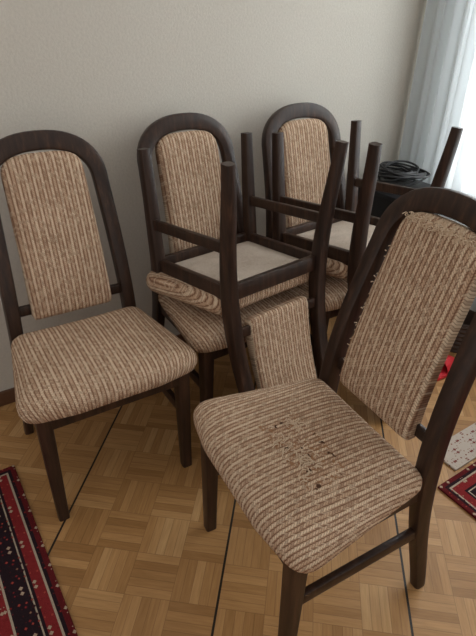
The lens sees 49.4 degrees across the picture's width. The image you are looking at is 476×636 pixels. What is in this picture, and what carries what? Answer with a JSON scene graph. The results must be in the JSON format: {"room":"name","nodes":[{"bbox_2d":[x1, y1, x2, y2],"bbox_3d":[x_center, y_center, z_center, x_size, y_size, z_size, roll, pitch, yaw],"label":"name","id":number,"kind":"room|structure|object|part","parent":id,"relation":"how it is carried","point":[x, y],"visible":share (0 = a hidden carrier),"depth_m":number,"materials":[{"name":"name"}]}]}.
{"room":"living room","nodes":[
{"label":"living room","id":0,"kind":"room"},
{"bbox_2d":[0,0,426,391],"bbox_3d":[-0.921,-0.760,1.383,4.460,2.500,0.120,-18,36,-29],"label":"wall","id":1,"kind":"structure","parent":0,"point":[100,72],"depth_m":1.86,"materials":[{"name":"paint"}]},
{"bbox_2d":[0,334,186,406],"bbox_3d":[-0.961,0.328,1.942,4.340,0.060,0.017,-18,36,-28],"label":"baseboard","id":2,"kind":"structure","parent":1,"relation":"attached to","point":[7,396],"depth_m":1.98,"materials":[{"name":"brown wood"}]},
{"bbox_2d":[0,316,475,635],"bbox_3d":[-0.008,1.172,0.749,4.340,0.100,3.500,-18,36,-29],"label":"floor","id":3,"kind":"structure","parent":0,"point":[135,554],"depth_m":1.49,"materials":[{"name":"wood parquet"}]},
{"bbox_2d":[0,465,77,635],"bbox_3d":[-1.004,0.949,0.969,1.400,0.008,1.200,-18,36,-29],"label":"rug","id":4,"kind":"object","parent":3,"relation":"on","point":[32,602],"visible":1,"depth_m":1.39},
{"bbox_2d":[0,130,196,521],"bbox_3d":[-0.460,0.014,1.561,0.513,1.020,0.558,-17,36,-27],"label":"dining chair","id":5,"kind":"object","parent":3,"relation":"on","point":[68,373],"visible":1,"depth_m":1.52,"materials":[{"name":"beige fabric"}]},
{"bbox_2d":[137,112,309,402],"bbox_3d":[-0.057,-0.151,1.849,0.513,1.020,0.558,-18,37,-29],"label":"dining chair","id":6,"kind":"object","parent":3,"relation":"on","point":[188,162],"visible":0.37,"depth_m":1.78,"materials":[{"name":"beige fabric"}]},
{"bbox_2d":[137,132,348,392],"bbox_3d":[0.050,-0.071,1.732,0.513,1.006,0.629,-22,39,-34],"label":"dining chair","id":7,"kind":"object","parent":6,"relation":"on","point":[228,274],"visible":0.74,"depth_m":1.65,"materials":[{"name":"brown wood"}]},
{"bbox_2d":[261,102,380,378],"bbox_3d":[0.368,-0.282,2.082,0.513,1.020,0.558,-17,36,-27],"label":"dining chair","id":8,"kind":"object","parent":3,"relation":"on","point":[309,144],"visible":0.26,"depth_m":2.03,"materials":[{"name":"beige fabric"}]},
{"bbox_2d":[272,120,463,335],"bbox_3d":[0.473,-0.194,1.952,0.513,1.007,0.621,-21,38,-33],"label":"dining chair","id":9,"kind":"object","parent":8,"relation":"on","point":[352,229],"visible":0.34,"depth_m":1.81,"materials":[{"name":"brown wood"}]},
{"bbox_2d":[193,187,475,635],"bbox_3d":[0.223,0.237,1.223,0.558,1.020,0.513,-15,35,-24],"label":"dining chair","id":10,"kind":"object","parent":3,"relation":"on","point":[310,475],"visible":1,"depth_m":1.15,"materials":[{"name":"beige fabric"}]},
{"bbox_2d":[358,160,437,217],"bbox_3d":[0.731,-0.380,2.516,0.310,0.744,0.335,-18,36,-29],"label":"cables","id":11,"kind":"object","parent":3,"relation":"on","point":[382,200],"depth_m":2.31,"materials":[{"name":"black plastic"}]},
{"bbox_3d":[0.736,-0.658,2.350,0.291,0.098,0.242,-7,32,-14],"label":"cable coil","id":12,"kind":"part","parent":11,"relation":"part of","materials":[{"name":"black rubber"}]},
{"bbox_2d":[437,355,453,380],"bbox_3d":[0.860,0.207,2.208,0.250,0.066,0.086,-22,38,-33],"label":"slipper","id":13,"kind":"object","parent":3,"relation":"on","point":[447,365],"visible":0.25,"depth_m":2.19,"materials":[{"name":"red fabric"}]},
{"bbox_2d":[438,462,475,518],"bbox_3d":[1.349,0.762,1.372,0.750,0.008,1.400,-18,36,-29],"label":"rug","id":14,"kind":"object","parent":3,"relation":"on","point":[461,488],"visible":1,"depth_m":1.68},
{"bbox_2d":[444,423,475,470],"bbox_3d":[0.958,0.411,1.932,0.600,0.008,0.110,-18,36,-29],"label":"rug","id":15,"kind":"object","parent":3,"relation":"on","point":[461,450],"visible":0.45,"depth_m":1.83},
{"bbox_2d":[450,309,474,352],"bbox_3d":[1.009,0.060,2.362,0.165,0.160,0.165,1,31,0],"label":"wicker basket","id":16,"kind":"object","parent":3,"relation":"on","point":[469,317],"visible":0.13,"depth_m":2.33,"materials":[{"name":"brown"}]},
{"bbox_3d":[1.885,-0.540,1.138,0.120,2.500,3.500,-18,36,-29],"label":"wall","id":17,"kind":"structure","parent":0,"visible":0},
{"bbox_2d":[398,0,475,311],"bbox_3d":[1.300,-0.851,1.683,0.073,2.400,1.750,-18,36,-29],"label":"sheer curtain","id":18,"kind":"object","parent":17,"relation":"hanging from","point":[443,89],"visible":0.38,"depth_m":2.27,"materials":[{"name":"white fabric"}]}
]}

